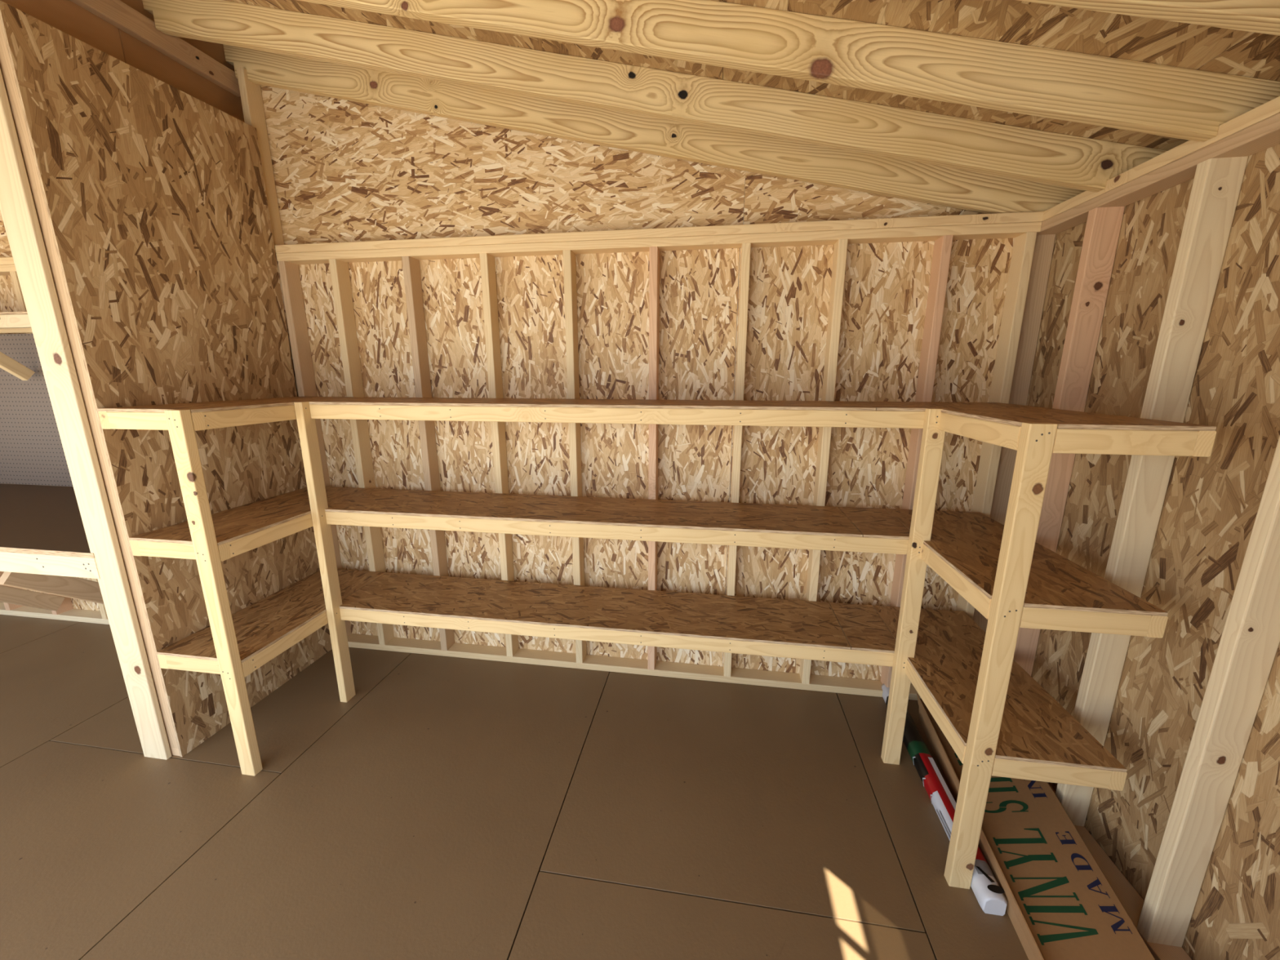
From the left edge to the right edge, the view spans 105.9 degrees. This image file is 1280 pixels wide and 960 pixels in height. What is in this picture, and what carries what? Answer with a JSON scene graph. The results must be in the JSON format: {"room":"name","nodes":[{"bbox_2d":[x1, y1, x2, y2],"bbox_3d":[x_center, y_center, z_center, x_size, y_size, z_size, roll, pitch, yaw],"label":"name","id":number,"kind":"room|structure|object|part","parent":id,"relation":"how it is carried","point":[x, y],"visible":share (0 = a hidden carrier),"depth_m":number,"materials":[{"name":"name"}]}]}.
{"room":"storage area","nodes":[
{"label":"storage area","id":0,"kind":"room"},
{"bbox_2d":[0,0,332,759],"bbox_3d":[-1.996,-0.247,2.207,0.168,2.768,0.896,2,13,9],"label":"wall partition","id":1,"kind":"structure","parent":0,"point":[134,208],"depth_m":1.94,"materials":[{"name":"beige wood"}]},
{"bbox_3d":[-1.966,1.083,2.514,0.088,0.038,0.870,2,13,9],"label":"plate","id":2,"kind":"part","parent":1,"relation":"part of","materials":[{"name":"beige wood"}]},
{"bbox_2d":[0,614,1028,959],"bbox_3d":[-2.185,1.386,1.566,7.430,0.139,3.100,2,13,9],"label":"floor","id":3,"kind":"structure","parent":0,"point":[451,808],"depth_m":1.76,"materials":[{"name":"paint"}]},
{"bbox_3d":[-4.350,0.978,3.111,1.201,0.019,0.596,2,13,9],"label":"panel","id":4,"kind":"part","parent":3,"relation":"part of","materials":[{"name":"paint"}]},
{"bbox_2d":[0,483,103,610],"bbox_3d":[-3.816,0.586,2.679,3.623,0.935,0.900,2,13,9],"label":"workbench","id":5,"kind":"object","parent":3,"relation":"on","point":[44,547],"visible":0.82,"depth_m":2.19,"materials":[{"name":"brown wood"}]},
{"bbox_3d":[-3.900,0.285,2.179,3.584,0.089,0.038,2,13,9],"label":"rail","id":6,"kind":"part","parent":5,"relation":"part of","materials":[{"name":"white wood"}]},
{"bbox_3d":[-3.243,1.137,2.402,1.199,0.019,1.696,2,13,9],"label":"panel","id":7,"kind":"part","parent":3,"relation":"part of","materials":[{"name":"paint"}]},
{"bbox_3d":[-2.239,1.434,1.075,1.191,0.019,2.111,2,13,9],"label":"panel","id":8,"kind":"part","parent":3,"relation":"part of","materials":[{"name":"paint"}]},
{"bbox_3d":[-2.004,1.099,2.570,1.191,0.019,0.981,2,13,9],"label":"panel","id":9,"kind":"part","parent":3,"relation":"part of","materials":[{"name":"paint"}]},
{"bbox_3d":[-0.939,1.307,1.643,1.195,0.019,2.536,2,13,9],"label":"panel","id":10,"kind":"part","parent":3,"relation":"part of","materials":[{"name":"paint"}]},
{"bbox_2d":[97,396,1216,888],"bbox_3d":[-0.219,0.439,2.053,3.436,1.495,0.954,2,13,9],"label":"shelving unit","id":11,"kind":"object","parent":3,"relation":"on","point":[997,720],"visible":1,"depth_m":1.98,"materials":[{"name":"brown wood"}]},
{"bbox_3d":[-1.758,-0.216,1.754,0.362,0.064,0.038,2,13,9],"label":"rail","id":12,"kind":"part","parent":11,"relation":"part of","materials":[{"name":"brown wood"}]},
{"bbox_3d":[-1.758,0.267,1.863,0.362,0.064,0.038,2,13,9],"label":"rail","id":13,"kind":"part","parent":11,"relation":"part of","materials":[{"name":"brown wood"}]},
{"bbox_3d":[-1.758,0.748,1.970,0.362,0.064,0.038,2,13,9],"label":"rail","id":14,"kind":"part","parent":11,"relation":"part of","materials":[{"name":"brown wood"}]},
{"bbox_3d":[-1.615,0.485,1.849,0.064,1.495,0.038,2,13,9],"label":"leg","id":15,"kind":"part","parent":11,"relation":"part of","materials":[{"name":"brown wood"}]},
{"bbox_3d":[-1.561,-0.261,1.955,0.038,0.064,0.428,2,13,9],"label":"rail","id":16,"kind":"part","parent":11,"relation":"part of","materials":[{"name":"brown wood"}]},
{"bbox_3d":[-1.561,0.222,2.064,0.038,0.064,0.428,2,13,9],"label":"rail","id":17,"kind":"part","parent":11,"relation":"part of","materials":[{"name":"brown wood"}]},
{"bbox_3d":[-1.561,0.703,2.171,0.038,0.064,0.428,2,13,9],"label":"rail","id":18,"kind":"part","parent":11,"relation":"part of","materials":[{"name":"brown wood"}]},
{"bbox_3d":[-1.490,0.384,2.302,0.038,1.495,0.064,2,13,9],"label":"leg","id":19,"kind":"part","parent":11,"relation":"part of","materials":[{"name":"brown wood"}]},
{"bbox_3d":[-0.190,0.217,2.088,2.584,0.064,0.038,2,13,9],"label":"rail","id":20,"kind":"part","parent":11,"relation":"part of","materials":[{"name":"brown wood"}]},
{"bbox_3d":[-0.190,0.698,2.196,2.584,0.064,0.038,2,13,9],"label":"rail","id":21,"kind":"part","parent":11,"relation":"part of","materials":[{"name":"brown wood"}]},
{"bbox_3d":[-0.190,-0.266,1.980,2.584,0.064,0.038,2,13,9],"label":"rail","id":22,"kind":"part","parent":11,"relation":"part of","materials":[{"name":"brown wood"}]},
{"bbox_3d":[1.072,0.472,1.906,0.064,1.495,0.038,2,13,9],"label":"leg","id":23,"kind":"part","parent":11,"relation":"part of","materials":[{"name":"brown wood"}]},
{"bbox_3d":[1.058,0.804,1.721,0.038,0.064,0.465,2,13,9],"label":"rail","id":24,"kind":"part","parent":11,"relation":"part of","materials":[{"name":"brown wood"}]},
{"bbox_3d":[1.058,0.323,1.613,0.038,0.064,0.465,2,13,9],"label":"rail","id":25,"kind":"part","parent":11,"relation":"part of","materials":[{"name":"brown wood"}]},
{"bbox_3d":[1.058,-0.160,1.505,0.038,0.064,0.465,2,13,9],"label":"rail","id":26,"kind":"part","parent":11,"relation":"part of","materials":[{"name":"brown wood"}]},
{"bbox_3d":[1.035,0.583,1.414,0.064,1.495,0.038,2,13,9],"label":"leg","id":27,"kind":"part","parent":11,"relation":"part of","materials":[{"name":"brown wood"}]},
{"bbox_3d":[1.220,0.865,1.448,0.309,0.064,0.038,2,13,9],"label":"rail","id":28,"kind":"part","parent":11,"relation":"part of","materials":[{"name":"brown wood"}]},
{"bbox_3d":[1.220,0.384,1.340,0.309,0.064,0.038,2,13,9],"label":"rail","id":29,"kind":"part","parent":11,"relation":"part of","materials":[{"name":"brown wood"}]},
{"bbox_3d":[1.220,-0.099,1.232,0.309,0.064,0.038,2,13,9],"label":"rail","id":30,"kind":"part","parent":11,"relation":"part of","materials":[{"name":"brown wood"}]},
{"bbox_3d":[0.113,1.538,0.612,1.197,0.019,1.888,2,13,9],"label":"panel","id":31,"kind":"part","parent":3,"relation":"part of","materials":[{"name":"paint"}]},
{"bbox_3d":[0.348,1.203,2.107,1.197,0.019,1.204,2,13,9],"label":"panel","id":32,"kind":"part","parent":3,"relation":"part of","materials":[{"name":"paint"}]},
{"bbox_3d":[1.204,1.352,1.440,0.693,0.019,2.296,2,13,9],"label":"panel","id":33,"kind":"part","parent":3,"relation":"part of","materials":[{"name":"paint"}]},
{"bbox_2d":[881,684,1007,915],"bbox_3d":[1.182,1.188,1.986,0.071,0.063,1.066,2,13,10],"label":"packet","id":34,"kind":"object","parent":3,"relation":"on","point":[989,895],"visible":0.76,"depth_m":1.80,"materials":[{"name":"red plastic"}]},
{"bbox_3d":[1.177,1.187,1.853,0.018,0.001,0.321,2,13,10],"label":"printed panel","id":35,"kind":"part","parent":34,"relation":"part of","materials":[{"name":"red plastic"}]},
{"bbox_2d":[916,693,1155,959],"bbox_3d":[1.283,1.226,1.575,0.293,0.169,1.508,3,13,13],"label":"carton","id":36,"kind":"object","parent":3,"relation":"on","point":[1061,905],"visible":0.62,"depth_m":1.48,"materials":[{"name":"brown cardboard"}]},
{"bbox_2d":[0,66,1044,700],"bbox_3d":[-1.962,-0.496,2.669,7.460,3.251,0.108,2,13,9],"label":"wall","id":37,"kind":"structure","parent":0,"point":[418,255],"depth_m":2.37,"materials":[{"name":"brown wood"}]},
{"bbox_3d":[-4.486,-1.591,2.862,2.300,0.603,0.011,2,13,9],"label":"gable panel","id":38,"kind":"part","parent":37,"relation":"part of","materials":[{"name":"beige wood"}]},
{"bbox_3d":[-3.792,-1.244,2.779,3.720,0.038,0.089,2,13,9],"label":"plate","id":39,"kind":"part","parent":37,"relation":"part of","materials":[{"name":"brown wood"}]},
{"bbox_3d":[-3.792,-1.206,2.788,3.720,0.038,0.089,2,13,9],"label":"plate","id":40,"kind":"part","parent":37,"relation":"part of","materials":[{"name":"brown wood"}]},
{"bbox_2d":[0,311,35,380],"bbox_3d":[-3.770,-0.727,2.689,3.623,0.340,0.300,2,13,9],"label":"shelf","id":41,"kind":"object","parent":37,"relation":"attached to","point":[10,322],"visible":0.19,"depth_m":2.68,"materials":[{"name":"white wood"}]},
{"bbox_3d":[-3.790,-0.823,2.536,3.623,0.064,0.038,2,13,9],"label":"rail","id":42,"kind":"part","parent":41,"relation":"part of","materials":[{"name":"white wood"}]},
{"bbox_2d":[0,333,72,486],"bbox_3d":[-3.748,-0.408,2.910,3.622,0.901,0.006,2,13,9],"label":"pegboard","id":43,"kind":"object","parent":37,"relation":"attached to","point":[32,452],"visible":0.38,"depth_m":2.92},
{"bbox_3d":[-3.824,-0.176,3.075,1.218,2.248,0.011,2,13,9],"label":"sheathing panel","id":44,"kind":"part","parent":37,"relation":"part of","materials":[{"name":"beige wood"}]},
{"bbox_3d":[-3.792,0.915,3.263,3.720,0.038,0.089,2,13,9],"label":"plate","id":45,"kind":"part","parent":37,"relation":"part of","materials":[{"name":"white wood"}]},
{"bbox_3d":[-1.883,-1.576,2.404,0.038,0.775,0.088,2,13,9],"label":"ridge post","id":46,"kind":"part","parent":37,"relation":"part of","materials":[{"name":"brown wood"}]},
{"bbox_3d":[-2.543,-0.133,2.884,1.368,2.248,0.011,2,13,9],"label":"sheathing panel","id":47,"kind":"part","parent":37,"relation":"part of","materials":[{"name":"beige wood"}]},
{"bbox_3d":[-1.308,-0.091,2.699,1.128,2.248,0.011,2,13,9],"label":"sheathing panel","id":48,"kind":"part","parent":37,"relation":"part of","materials":[{"name":"beige wood"}]},
{"bbox_3d":[-0.759,-1.611,2.272,2.480,0.901,0.011,2,13,9],"label":"gable panel","id":49,"kind":"part","parent":37,"relation":"part of","materials":[{"name":"beige wood"}]},
{"bbox_3d":[-0.146,-0.052,2.525,1.218,2.248,0.011,2,13,9],"label":"sheathing panel","id":50,"kind":"part","parent":37,"relation":"part of","materials":[{"name":"beige wood"}]},
{"bbox_3d":[-0.110,1.038,2.711,3.490,0.038,0.089,2,13,9],"label":"plate","id":51,"kind":"part","parent":37,"relation":"part of","materials":[{"name":"brown wood"}]},
{"bbox_3d":[-0.112,-1.083,2.236,3.493,0.038,0.089,2,13,9],"label":"plate","id":52,"kind":"part","parent":37,"relation":"part of","materials":[{"name":"brown wood"}]},
{"bbox_3d":[-0.112,-1.120,2.228,3.494,0.038,0.089,2,13,9],"label":"plate","id":53,"kind":"part","parent":37,"relation":"part of","materials":[{"name":"brown wood"}]},
{"bbox_3d":[1.094,-1.288,2.053,1.270,0.366,0.011,2,13,9],"label":"gable panel","id":54,"kind":"part","parent":37,"relation":"part of","materials":[{"name":"beige wood"}]},
{"bbox_3d":[1.089,-0.011,2.340,1.278,2.248,0.011,2,13,9],"label":"sheathing panel","id":55,"kind":"part","parent":37,"relation":"part of","materials":[{"name":"beige wood"}]},
{"bbox_2d":[0,0,1279,213],"bbox_3d":[-2.215,-1.286,0.920,8.192,0.976,3.440,2,13,9],"label":"ceiling","id":56,"kind":"structure","parent":0,"point":[981,106],"depth_m":1.64,"materials":[{"name":"yellow wood"}]},
{"bbox_3d":[-1.470,-1.863,1.887,1.195,0.011,1.058,14,14,6],"label":"roof panel","id":57,"kind":"part","parent":56,"relation":"part of","materials":[{"name":"beige wood"}]},
{"bbox_3d":[-0.299,-1.574,1.767,1.226,0.011,1.058,14,14,6],"label":"roof panel","id":58,"kind":"part","parent":56,"relation":"part of","materials":[{"name":"beige wood"}]},
{"bbox_3d":[0.887,-1.281,1.646,1.226,0.011,1.058,14,14,6],"label":"roof panel","id":59,"kind":"part","parent":56,"relation":"part of","materials":[{"name":"beige wood"}]},
{"bbox_3d":[1.745,-1.070,1.559,0.545,0.011,1.058,14,14,6],"label":"roof panel","id":60,"kind":"part","parent":56,"relation":"part of","materials":[{"name":"beige wood"}]},
{"bbox_2d":[973,96,1279,959],"bbox_3d":[1.442,0.391,0.772,0.108,2.350,3.100,2,13,9],"label":"wall","id":61,"kind":"structure","parent":0,"point":[1153,293],"depth_m":1.39,"materials":[{"name":"beige wood"}]},
{"bbox_3d":[1.658,0.092,1.879,0.011,2.248,0.770,2,13,9],"label":"sheathing panel","id":62,"kind":"part","parent":61,"relation":"part of","materials":[{"name":"beige wood"}]},
{"bbox_3d":[1.431,1.422,1.000,0.088,0.038,3.089,2,13,9],"label":"plate","id":63,"kind":"part","parent":61,"relation":"part of","materials":[{"name":"beige wood"}]},
{"bbox_3d":[1.431,-0.699,0.524,0.088,0.038,3.089,2,13,9],"label":"plate","id":64,"kind":"part","parent":61,"relation":"part of","materials":[{"name":"beige wood"}]},
{"bbox_3d":[1.431,-0.737,0.516,0.088,0.038,3.089,2,13,9],"label":"plate","id":65,"kind":"part","parent":61,"relation":"part of","materials":[{"name":"brown wood"}]},
{"bbox_3d":[1.520,0.290,0.998,0.011,2.248,1.051,2,13,9],"label":"sheathing panel","id":66,"kind":"part","parent":61,"relation":"part of","materials":[{"name":"beige wood"}]}
]}

